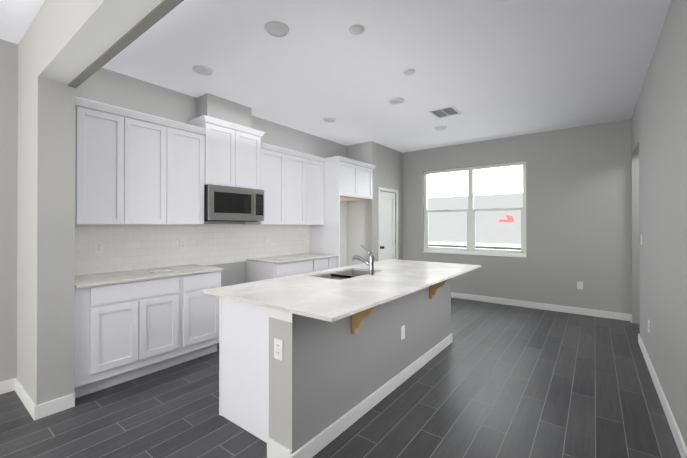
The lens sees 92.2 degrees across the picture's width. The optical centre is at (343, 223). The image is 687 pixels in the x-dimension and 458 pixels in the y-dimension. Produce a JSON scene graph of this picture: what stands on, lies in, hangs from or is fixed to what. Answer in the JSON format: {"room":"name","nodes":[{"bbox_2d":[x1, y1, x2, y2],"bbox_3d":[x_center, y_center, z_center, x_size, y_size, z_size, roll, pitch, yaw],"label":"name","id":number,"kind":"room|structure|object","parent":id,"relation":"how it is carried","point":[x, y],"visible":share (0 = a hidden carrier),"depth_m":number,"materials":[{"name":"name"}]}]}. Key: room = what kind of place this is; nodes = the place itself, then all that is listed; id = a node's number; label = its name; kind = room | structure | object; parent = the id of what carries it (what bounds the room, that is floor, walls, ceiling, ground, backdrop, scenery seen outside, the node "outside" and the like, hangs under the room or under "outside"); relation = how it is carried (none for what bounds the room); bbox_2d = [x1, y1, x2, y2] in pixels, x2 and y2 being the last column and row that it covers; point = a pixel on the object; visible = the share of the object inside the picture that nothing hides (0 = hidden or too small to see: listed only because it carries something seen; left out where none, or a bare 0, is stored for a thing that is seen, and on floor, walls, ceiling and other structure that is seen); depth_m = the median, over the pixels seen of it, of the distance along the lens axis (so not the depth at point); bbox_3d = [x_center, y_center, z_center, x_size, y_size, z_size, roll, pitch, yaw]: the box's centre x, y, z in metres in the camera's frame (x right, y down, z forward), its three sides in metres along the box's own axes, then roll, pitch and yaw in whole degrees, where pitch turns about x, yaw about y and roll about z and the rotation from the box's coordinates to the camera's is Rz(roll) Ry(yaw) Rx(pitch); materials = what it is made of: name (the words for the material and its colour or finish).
{"room":"kitchen","nodes":[
{"label":"kitchen","id":0,"kind":"room"},
{"bbox_2d":[0,39,17,381],"bbox_3d":[-4.377,-0.070,0.761,0.120,2.915,5.300,0,0,37],"label":"wall","id":1,"kind":"structure","parent":0,"point":[8,184],"depth_m":2.75,"materials":[{"name":"grey paint"}]},
{"bbox_2d":[0,379,12,393],"bbox_3d":[-4.338,1.337,0.694,0.015,0.100,5.249,0,0,37],"label":"baseboard","id":2,"kind":"structure","parent":1,"relation":"attached to","point":[6,386],"depth_m":2.73,"materials":[{"name":"white wood"}]},
{"bbox_2d":[17,0,163,405],"bbox_3d":[-0.944,-0.067,1.554,4.470,2.915,0.215,0,0,37],"label":"wall","id":3,"kind":"structure","parent":0,"point":[46,254],"depth_m":2.43,"materials":[{"name":"grey paint"}]},
{"bbox_2d":[13,378,38,420],"bbox_3d":[-2.461,1.344,2.554,0.695,0.100,0.019,0,0,37],"label":"baseboard","id":4,"kind":"structure","parent":3,"relation":"attached to","point":[19,389],"depth_m":2.49,"materials":[{"name":"white wood"}]},
{"bbox_2d":[68,0,183,87],"bbox_3d":[-0.639,-1.064,1.437,3.598,0.032,0.049,0,0,37],"label":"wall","id":5,"kind":"structure","parent":0,"point":[162,9],"depth_m":1.87,"materials":[{"name":"grey paint"}]},
{"bbox_2d":[75,67,346,286],"bbox_3d":[-0.972,-0.053,5.114,0.120,2.915,5.750,0,0,37],"label":"wall","id":6,"kind":"structure","parent":0,"point":[106,86],"depth_m":3.85,"materials":[{"name":"grey paint"}]},
{"bbox_2d":[94,241,102,253],"bbox_3d":[-2.349,0.227,3.176,0.008,0.116,0.072,0,0,37],"label":"outlet","id":7,"kind":"object","parent":6,"relation":"attached to","point":[98,245],"depth_m":3.17,"materials":[{"name":"grey plastic"}]},
{"bbox_2d":[75,96,133,227],"bbox_3d":[-2.277,-0.521,3.023,0.326,1.055,0.488,0,0,37],"label":"upper cabinet","id":8,"kind":"object","parent":6,"relation":"attached to","point":[104,133],"depth_m":2.95,"materials":[{"name":"white wood"}]},
{"bbox_2d":[134,112,173,227],"bbox_3d":[-2.049,-0.520,3.323,0.326,1.055,0.501,0,0,37],"label":"upper cabinet","id":9,"kind":"object","parent":6,"relation":"attached to","point":[153,194],"depth_m":3.29,"materials":[{"name":"white wood"}]},
{"bbox_2d":[179,239,185,248],"bbox_3d":[-1.859,0.234,3.821,0.008,0.116,0.072,0,0,37],"label":"outlet","id":10,"kind":"object","parent":6,"relation":"attached to","point":[182,242],"depth_m":3.82,"materials":[{"name":"grey plastic"}]},
{"bbox_2d":[174,121,205,227],"bbox_3d":[-1.827,-0.519,3.616,0.326,1.055,0.473,0,0,37],"label":"upper cabinet","id":11,"kind":"object","parent":6,"relation":"attached to","point":[189,141],"depth_m":3.58,"materials":[{"name":"white wood"}]},
{"bbox_2d":[190,116,241,179],"bbox_3d":[-1.544,-0.816,3.979,0.337,0.748,0.446,0,0,37],"label":"upper cabinet","id":12,"kind":"object","parent":6,"relation":"attached to","point":[223,138],"depth_m":3.88,"materials":[{"name":"white wood"}]},
{"bbox_2d":[206,176,265,223],"bbox_3d":[-1.417,-0.271,4.087,0.407,0.463,0.765,0,0,37],"label":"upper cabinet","id":13,"kind":"object","parent":6,"relation":"attached to","point":[226,200],"depth_m":3.95,"materials":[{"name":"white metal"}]},
{"bbox_2d":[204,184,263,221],"bbox_3d":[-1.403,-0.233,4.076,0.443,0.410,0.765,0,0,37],"label":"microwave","id":14,"kind":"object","parent":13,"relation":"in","point":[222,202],"depth_m":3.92,"materials":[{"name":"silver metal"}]},
{"bbox_2d":[242,128,261,183],"bbox_3d":[-1.345,-0.815,4.242,0.337,0.748,0.446,0,0,37],"label":"upper cabinet","id":15,"kind":"object","parent":6,"relation":"attached to","point":[251,138],"depth_m":4.21,"materials":[{"name":"white wood"}]},
{"bbox_2d":[265,234,268,242],"bbox_3d":[-1.115,0.213,4.801,0.008,0.116,0.072,0,0,37],"label":"outlet","id":16,"kind":"object","parent":6,"relation":"attached to","point":[266,235],"depth_m":4.81,"materials":[{"name":"grey plastic"}]},
{"bbox_2d":[262,144,289,223],"bbox_3d":[-1.068,-0.515,4.614,0.326,1.055,0.485,0,0,37],"label":"upper cabinet","id":17,"kind":"object","parent":6,"relation":"attached to","point":[275,161],"depth_m":4.56,"materials":[{"name":"white wood"}]},
{"bbox_2d":[290,152,309,223],"bbox_3d":[-0.829,-0.514,4.930,0.326,1.055,0.541,0,0,37],"label":"upper cabinet","id":18,"kind":"object","parent":6,"relation":"attached to","point":[299,162],"depth_m":4.91,"materials":[{"name":"white wood"}]},
{"bbox_2d":[310,156,325,223],"bbox_3d":[-0.590,-0.512,5.244,0.326,1.055,0.482,0,0,37],"label":"upper cabinet","id":19,"kind":"object","parent":6,"relation":"attached to","point":[317,165],"depth_m":5.23,"materials":[{"name":"white wood"}]},
{"bbox_2d":[326,156,361,199],"bbox_3d":[-0.140,-0.741,5.590,0.627,0.595,0.540,0,0,37],"label":"upper cabinet","id":20,"kind":"object","parent":6,"relation":"attached to","point":[343,176],"depth_m":5.30,"materials":[{"name":"white wood"}]},
{"bbox_2d":[362,164,373,199],"bbox_3d":[0.121,-0.740,5.933,0.627,0.595,0.556,0,0,37],"label":"upper cabinet","id":21,"kind":"object","parent":6,"relation":"attached to","point":[367,169],"depth_m":5.83,"materials":[{"name":"white wood"}]},
{"bbox_2d":[196,93,251,127],"bbox_3d":[-1.485,-1.362,4.146,0.240,0.305,0.620,0,0,37],"label":"wall","id":22,"kind":"structure","parent":0,"point":[211,105],"depth_m":3.99,"materials":[{"name":"grey paint"}]},
{"bbox_2d":[0,0,671,152],"bbox_3d":[-0.929,-1.554,1.803,8.400,0.060,11.120,0,0,37],"label":"ceiling","id":23,"kind":"structure","parent":0,"point":[492,69],"depth_m":3.09,"materials":[{"name":"paint"}]},
{"bbox_2d":[193,65,212,75],"bbox_3d":[-1.383,-1.506,3.256,0.190,0.022,0.190,0,0,37],"label":"recessed light","id":24,"kind":"object","parent":23,"relation":"in","point":[202,70],"visible":1,"depth_m":3.24,"materials":[{"name":"white plastic"}]},
{"bbox_2d":[264,21,288,37],"bbox_3d":[-0.518,-1.509,2.572,0.190,0.022,0.190,0,0,37],"label":"recessed light","id":25,"kind":"object","parent":23,"relation":"in","point":[278,29],"visible":1,"depth_m":2.55,"materials":[{"name":"white plastic"}]},
{"bbox_2d":[323,117,335,122],"bbox_3d":[-0.202,-1.500,4.777,0.190,0.022,0.190,0,0,37],"label":"recessed light","id":26,"kind":"object","parent":23,"relation":"in","point":[329,119],"visible":1,"depth_m":4.74,"materials":[{"name":"white plastic"}]},
{"bbox_2d":[349,25,364,34],"bbox_3d":[0.104,-1.510,2.583,0.124,0.020,0.124,0,0,37],"label":"recessed light","id":27,"kind":"object","parent":23,"relation":"in","point":[356,29],"visible":1,"depth_m":2.56,"materials":[{"name":"white plastic"}]},
{"bbox_2d":[388,98,403,104],"bbox_3d":[0.644,-1.503,4.058,0.190,0.022,0.190,0,0,37],"label":"recessed light","id":28,"kind":"object","parent":23,"relation":"in","point":[394,101],"visible":1,"depth_m":4.05,"materials":[{"name":"white plastic"}]},
{"bbox_2d":[403,69,415,74],"bbox_3d":[0.655,-1.507,3.297,0.124,0.020,0.124,0,0,37],"label":"recessed light","id":29,"kind":"object","parent":23,"relation":"in","point":[409,71],"visible":1,"depth_m":3.27,"materials":[{"name":"white plastic"}]},
{"bbox_2d":[435,125,446,129],"bbox_3d":[1.522,-1.499,5.169,0.190,0.022,0.190,0,0,37],"label":"recessed light","id":30,"kind":"object","parent":23,"relation":"in","point":[442,127],"visible":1,"depth_m":5.13,"materials":[{"name":"white plastic"}]},
{"bbox_2d":[428,106,460,117],"bbox_3d":[1.370,-1.504,4.464,0.320,0.016,0.360,0,0,37],"label":"ceiling vent","id":31,"kind":"object","parent":23,"relation":"in","point":[447,111],"visible":1,"depth_m":4.46,"materials":[{"name":"white metal"}]},
{"bbox_2d":[0,297,680,457],"bbox_3d":[-0.929,1.421,1.791,8.400,0.060,11.120,0,0,37],"label":"floor","id":32,"kind":"structure","parent":0,"point":[493,380],"depth_m":2.48,"materials":[{"name":"grey wood"}]},
{"bbox_2d":[74,276,181,397],"bbox_3d":[-2.067,0.947,3.070,0.596,0.895,0.825,0,0,37],"label":"base cabinet","id":33,"kind":"object","parent":32,"relation":"on","point":[124,332],"depth_m":2.85,"materials":[{"name":"white wood"}]},
{"bbox_2d":[75,264,223,287],"bbox_3d":[-1.919,0.488,3.241,0.627,0.022,1.274,0,0,37],"label":"countertop","id":34,"kind":"structure","parent":33,"relation":"on","point":[95,278],"depth_m":3.11,"materials":[{"name":"white stone"}]},
{"bbox_2d":[182,272,220,362],"bbox_3d":[-1.683,0.949,3.575,0.596,0.895,0.445,0,0,37],"label":"base cabinet","id":35,"kind":"object","parent":32,"relation":"on","point":[200,310],"depth_m":3.39,"materials":[{"name":"white wood"}]},
{"bbox_2d":[246,260,317,282],"bbox_3d":[-0.861,0.953,4.659,0.596,0.895,0.776,0,0,37],"label":"base cabinet","id":36,"kind":"object","parent":32,"relation":"on","point":[256,270],"depth_m":4.40,"materials":[{"name":"white wood"}]},
{"bbox_2d":[254,252,325,263],"bbox_3d":[-0.705,0.494,4.840,0.627,0.022,1.259,0,0,37],"label":"countertop","id":37,"kind":"structure","parent":36,"relation":"on","point":[297,255],"depth_m":4.75,"materials":[{"name":"white stone"}]},
{"bbox_2d":[318,256,333,270],"bbox_3d":[-0.572,0.955,5.040,0.596,0.895,0.476,0,0,37],"label":"base cabinet","id":38,"kind":"object","parent":32,"relation":"on","point":[328,263],"depth_m":4.96,"materials":[{"name":"white wood"}]},
{"bbox_2d":[334,256,337,267],"bbox_3d":[-0.421,0.956,5.238,0.596,0.895,0.277,0,0,37],"label":"base cabinet","id":39,"kind":"object","parent":32,"relation":"on","point":[335,257],"depth_m":5.15,"materials":[{"name":"white wood"}]},
{"bbox_2d":[206,269,473,457],"bbox_3d":[0.251,0.946,3.070,1.076,0.897,2.612,0,0,37],"label":"kitchen island","id":40,"kind":"object","parent":32,"relation":"on","point":[311,364],"depth_m":2.22,"materials":[{"name":"white paint"}]},
{"bbox_2d":[274,338,282,360],"bbox_3d":[-0.379,0.730,1.923,0.072,0.116,0.008,0,0,37],"label":"outlet","id":41,"kind":"object","parent":40,"relation":"attached to","point":[278,342],"depth_m":1.92,"materials":[{"name":"white plastic"}]},
{"bbox_2d":[203,259,480,320],"bbox_3d":[0.292,0.487,3.097,1.190,0.020,2.730,0,0,37],"label":"island countertop","id":42,"kind":"structure","parent":40,"relation":"on","point":[304,295],"depth_m":2.39,"materials":[{"name":"white stone"}]},
{"bbox_2d":[311,269,378,280],"bbox_3d":[0.036,0.589,3.206,0.400,0.207,0.725,0,0,37],"label":"sink","id":43,"kind":"object","parent":42,"relation":"in","point":[339,274],"depth_m":3.40,"materials":[{"name":"silver metal"}]},
{"bbox_2d":[351,245,374,276],"bbox_3d":[0.184,0.340,3.153,0.260,0.274,0.062,0,0,37],"label":"faucet","id":44,"kind":"object","parent":42,"relation":"on","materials":[{"name":"silver metal"}]},
{"bbox_2d":[401,325,404,339],"bbox_3d":[0.525,0.961,2.924,0.006,0.116,0.072,0,0,37],"label":"outlet","id":45,"kind":"object","parent":40,"relation":"attached to","point":[402,326],"depth_m":2.93,"materials":[{"name":"white plastic"}]},
{"bbox_2d":[347,141,402,265],"bbox_3d":[0.652,-0.047,6.674,0.580,2.915,1.200,0,0,37],"label":"wall","id":46,"kind":"structure","parent":0,"point":[362,222],"depth_m":6.24,"materials":[{"name":"grey paint"}]},
{"bbox_2d":[380,191,394,260],"bbox_3d":[0.877,0.386,6.488,0.112,2.024,0.652,0,0,37],"label":"pantry door","id":47,"kind":"structure","parent":46,"relation":"in","point":[387,225],"depth_m":6.53,"materials":[{"name":"white wood"}]},
{"bbox_2d":[378,187,397,260],"bbox_3d":[0.883,0.360,6.484,0.016,2.096,0.776,0,0,37],"label":"trim","id":48,"kind":"structure","parent":46,"relation":"attached to","point":[387,190],"depth_m":6.41,"materials":[{"name":"white wood"}]},
{"bbox_2d":[402,119,631,313],"bbox_3d":[2.397,-0.049,6.178,8.400,2.915,0.120,0,0,37],"label":"wall","id":49,"kind":"structure","parent":0,"point":[578,204],"depth_m":5.30,"materials":[{"name":"grey paint"}]},
{"bbox_2d":[423,251,525,257],"bbox_3d":[2.358,0.567,6.157,1.856,0.020,0.067,0,0,37],"label":"window sill","id":50,"kind":"structure","parent":49,"relation":"attached to","point":[476,254],"depth_m":6.03,"materials":[{"name":"white wood"}]},
{"bbox_2d":[424,161,525,255],"bbox_3d":[2.390,-0.256,6.203,1.856,1.626,0.060,0,0,37],"label":"window","id":51,"kind":"structure","parent":49,"relation":"in","point":[470,248],"depth_m":6.17,"materials":[{"name":"white plastic"}]},
{"bbox_2d":[451,292,631,321],"bbox_3d":[2.693,1.357,5.859,3.648,0.100,0.019,0,0,37],"label":"baseboard","id":52,"kind":"structure","parent":49,"relation":"attached to","point":[589,312],"depth_m":5.38,"materials":[{"name":"white wood"}]},
{"bbox_2d":[577,281,582,288],"bbox_3d":[3.668,0.955,5.127,0.072,0.116,0.008,0,0,37],"label":"outlet","id":53,"kind":"object","parent":49,"relation":"attached to","point":[579,285],"visible":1,"depth_m":5.13,"materials":[{"name":"white plastic"}]},
{"bbox_2d":[631,0,686,446],"bbox_3d":[0.875,-0.072,0.353,0.120,2.915,11.000,0,0,37],"label":"wall","id":54,"kind":"structure","parent":0,"point":[659,192],"depth_m":2.51,"materials":[{"name":"grey paint"}]},
{"bbox_2d":[638,334,686,457],"bbox_3d":[2.691,1.346,2.853,0.015,0.100,2.671,0,0,37],"label":"baseboard","id":55,"kind":"structure","parent":54,"relation":"attached to","point":[680,443],"depth_m":2.40,"materials":[{"name":"white wood"}]},
{"label":"outside","id":56,"kind":"structure","parent":0,"visible":0},
{"bbox_2d":[427,165,522,250],"bbox_3d":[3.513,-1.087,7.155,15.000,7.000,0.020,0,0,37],"label":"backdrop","id":57,"kind":"structure","parent":56,"point":[510,239],"depth_m":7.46,"materials":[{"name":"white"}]},
{"bbox_2d":[499,215,513,221],"bbox_3d":[3.507,-0.118,7.112,0.300,0.160,0.030,0,0,37],"label":"red mark","id":58,"kind":"object","parent":57,"relation":"attached to","point":[510,218],"depth_m":7.08,"materials":[{"name":"red"}]}
]}

